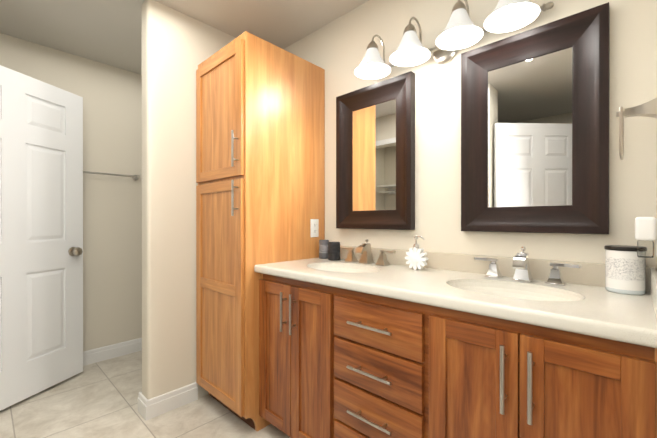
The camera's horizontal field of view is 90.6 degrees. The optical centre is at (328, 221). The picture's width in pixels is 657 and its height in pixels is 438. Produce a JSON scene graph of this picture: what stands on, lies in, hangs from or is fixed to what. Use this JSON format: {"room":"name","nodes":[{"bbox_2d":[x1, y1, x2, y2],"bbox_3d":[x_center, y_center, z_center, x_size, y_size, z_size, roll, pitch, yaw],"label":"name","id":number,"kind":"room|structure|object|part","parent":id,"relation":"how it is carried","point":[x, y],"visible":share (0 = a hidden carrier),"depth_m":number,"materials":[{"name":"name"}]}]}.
{"room":"bathroom","nodes":[
{"label":"bathroom","id":0,"kind":"room"},
{"bbox_2d":[0,33,141,350],"bbox_3d":[-2.428,-0.075,2.150,0.120,2.440,3.300,0,0,43],"label":"wall","id":1,"kind":"structure","parent":0,"point":[112,213],"depth_m":2.69,"materials":[{"name":"beige paint"}]},
{"bbox_2d":[0,65,82,410],"bbox_3d":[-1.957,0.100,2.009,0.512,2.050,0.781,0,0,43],"label":"door","id":2,"kind":"structure","parent":1,"relation":"in","point":[41,235],"depth_m":2.14,"materials":[{"name":"white paint"}]},
{"bbox_2d":[83,171,139,179],"bbox_3d":[-1.865,-0.381,2.602,0.080,0.048,0.644,0,0,43],"label":"towel bar","id":3,"kind":"object","parent":1,"relation":"attached to","point":[135,177],"visible":0.52,"depth_m":2.67,"materials":[{"name":"silver metal"}]},
{"bbox_2d":[83,338,141,365],"bbox_3d":[-1.891,1.089,2.626,0.014,0.110,1.875,0,0,43],"label":"baseboard","id":4,"kind":"structure","parent":1,"relation":"attached to","point":[92,356],"depth_m":2.71,"materials":[{"name":"white paint"}]},
{"bbox_2d":[0,351,290,437],"bbox_3d":[-1.086,1.197,0.837,4.877,0.100,3.620,0,0,43],"label":"floor","id":5,"kind":"structure","parent":0,"point":[97,399],"depth_m":1.93,"materials":[{"name":"tile"}]},
{"bbox_2d":[196,31,324,430],"bbox_3d":[-0.453,0.071,2.103,0.555,2.148,0.658,0,0,43],"label":"linen cabinet","id":6,"kind":"object","parent":5,"relation":"on","point":[260,149],"visible":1,"depth_m":1.86,"materials":[{"name":"brown wood"}]},
{"bbox_2d":[310,219,318,236],"bbox_3d":[-0.088,0.045,2.079,0.007,0.115,0.070,0,0,43],"label":"electrical outlet","id":7,"kind":"object","parent":6,"relation":"attached to","point":[314,227],"visible":1,"depth_m":2.08,"materials":[{"name":"white plastic"}]},
{"bbox_2d":[254,269,656,437],"bbox_3d":[0.345,0.712,1.419,1.542,0.870,0.566,0,0,43],"label":"bathroom vanity","id":8,"kind":"object","parent":5,"relation":"on","point":[446,345],"depth_m":1.08,"materials":[{"name":"brown wood"}]},
{"bbox_2d":[254,257,656,340],"bbox_3d":[0.351,0.258,1.424,1.544,0.042,0.552,0,0,43],"label":"countertop","id":9,"kind":"structure","parent":8,"relation":"on","point":[576,304],"depth_m":1.13,"materials":[{"name":"white stone"}]},
{"bbox_2d":[319,240,328,258],"bbox_3d":[-0.028,0.177,2.064,0.064,0.116,0.064,0,0,43],"label":"cup","id":10,"kind":"object","parent":9,"relation":"on","point":[323,249],"visible":0.92,"depth_m":2.04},
{"bbox_2d":[328,242,339,260],"bbox_3d":[0.034,0.182,1.973,0.074,0.108,0.074,0,0,43],"label":"cup","id":11,"kind":"object","parent":9,"relation":"on","point":[333,251],"visible":1,"depth_m":1.94,"materials":[{"name":"grey"}]},
{"bbox_2d":[340,239,395,265],"bbox_3d":[0.198,0.168,1.812,0.372,0.136,0.105,0,0,43],"label":"faucet","id":12,"kind":"object","parent":9,"relation":"on","point":[363,250],"visible":1,"depth_m":1.80,"materials":[{"name":"silver metal"}]},
{"bbox_2d":[405,236,427,269],"bbox_3d":[0.424,0.153,1.576,0.112,0.166,0.038,0,0,43],"label":"soap dispenser","id":13,"kind":"object","parent":9,"relation":"on","point":[416,258],"visible":1,"depth_m":1.56,"materials":[{"name":"white ceramic"}]},
{"bbox_2d":[474,246,581,285],"bbox_3d":[0.762,0.169,1.283,0.372,0.136,0.105,0,0,43],"label":"faucet","id":14,"kind":"object","parent":9,"relation":"on","point":[521,265],"visible":0.98,"depth_m":1.27,"materials":[{"name":"silver metal"}]},
{"bbox_2d":[604,245,646,294],"bbox_3d":[0.993,0.161,1.089,0.106,0.153,0.106,0,0,43],"label":"candle","id":15,"kind":"object","parent":9,"relation":"on","point":[625,269],"visible":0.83,"depth_m":1.05,"materials":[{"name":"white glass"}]},
{"bbox_2d":[0,0,368,74],"bbox_3d":[-1.086,-1.343,0.833,4.877,0.100,3.620,0,0,43],"label":"ceiling","id":16,"kind":"structure","parent":0,"point":[108,32],"depth_m":2.10,"materials":[{"name":"beige paint"}]},
{"bbox_2d":[142,0,234,399],"bbox_3d":[-0.783,-0.075,2.251,0.120,2.440,0.900,0,0,43],"label":"wall","id":17,"kind":"structure","parent":0,"point":[178,47],"depth_m":1.97,"materials":[{"name":"beige paint"}]},
{"bbox_2d":[138,392,144,412],"bbox_3d":[-0.842,1.090,2.289,0.014,0.110,0.899,0,0,43],"label":"baseboard","id":18,"kind":"structure","parent":17,"relation":"attached to","point":[141,395],"depth_m":1.94,"materials":[{"name":"white paint"}]},
{"bbox_2d":[141,382,197,420],"bbox_3d":[-0.955,1.090,1.987,0.034,0.110,0.304,0,0,43],"label":"baseboard","id":19,"kind":"structure","parent":17,"relation":"attached to","point":[151,408],"depth_m":1.95,"materials":[{"name":"white paint"}]},
{"bbox_2d":[284,0,656,266],"bbox_3d":[-0.049,-0.075,2.231,3.477,2.440,0.165,0,0,43],"label":"wall","id":20,"kind":"structure","parent":0,"point":[336,49],"depth_m":1.43,"materials":[{"name":"beige paint"}]},
{"bbox_3d":[0.250,-0.364,1.866,0.518,0.818,0.044,0,0,43],"label":"mirror","id":21,"kind":"part","parent":20,"relation":"part of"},
{"bbox_2d":[354,0,553,79],"bbox_3d":[0.497,-0.879,1.490,0.869,0.226,0.253,0,0,43],"label":"sconce","id":22,"kind":"object","parent":20,"relation":"attached to","point":[462,30],"visible":1,"depth_m":1.45,"materials":[{"name":"white glass"}]},
{"bbox_3d":[0.813,-0.363,1.337,0.517,0.818,0.044,0,0,43],"label":"mirror","id":23,"kind":"part","parent":20,"relation":"part of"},
{"bbox_2d":[656,165,656,269],"bbox_3d":[0.466,-0.072,0.327,0.120,2.440,1.995,0,0,43],"label":"wall","id":24,"kind":"structure","parent":0,"point":[656,206],"depth_m":1.09,"materials":[{"name":"beige paint"}]},
{"bbox_2d":[616,98,656,159],"bbox_3d":[0.929,-0.278,0.979,0.094,0.164,0.158,0,0,43],"label":"towel bar","id":25,"kind":"object","parent":24,"relation":"attached to","point":[648,109],"visible":1,"depth_m":0.95,"materials":[{"name":"silver metal"}]},
{"bbox_2d":[635,217,656,257],"bbox_3d":[0.975,0.049,0.998,0.052,0.124,0.070,0,0,43],"label":"air freshener","id":26,"kind":"object","parent":24,"relation":"attached to","point":[645,228],"visible":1,"depth_m":0.98,"materials":[{"name":"white plastic"}]},
{"bbox_2d":[650,267,656,324],"bbox_3d":[0.916,0.197,0.907,0.014,0.082,0.491,0,0,43],"label":"backsplash","id":27,"kind":"structure","parent":24,"relation":"attached to","point":[653,272],"depth_m":0.90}
]}

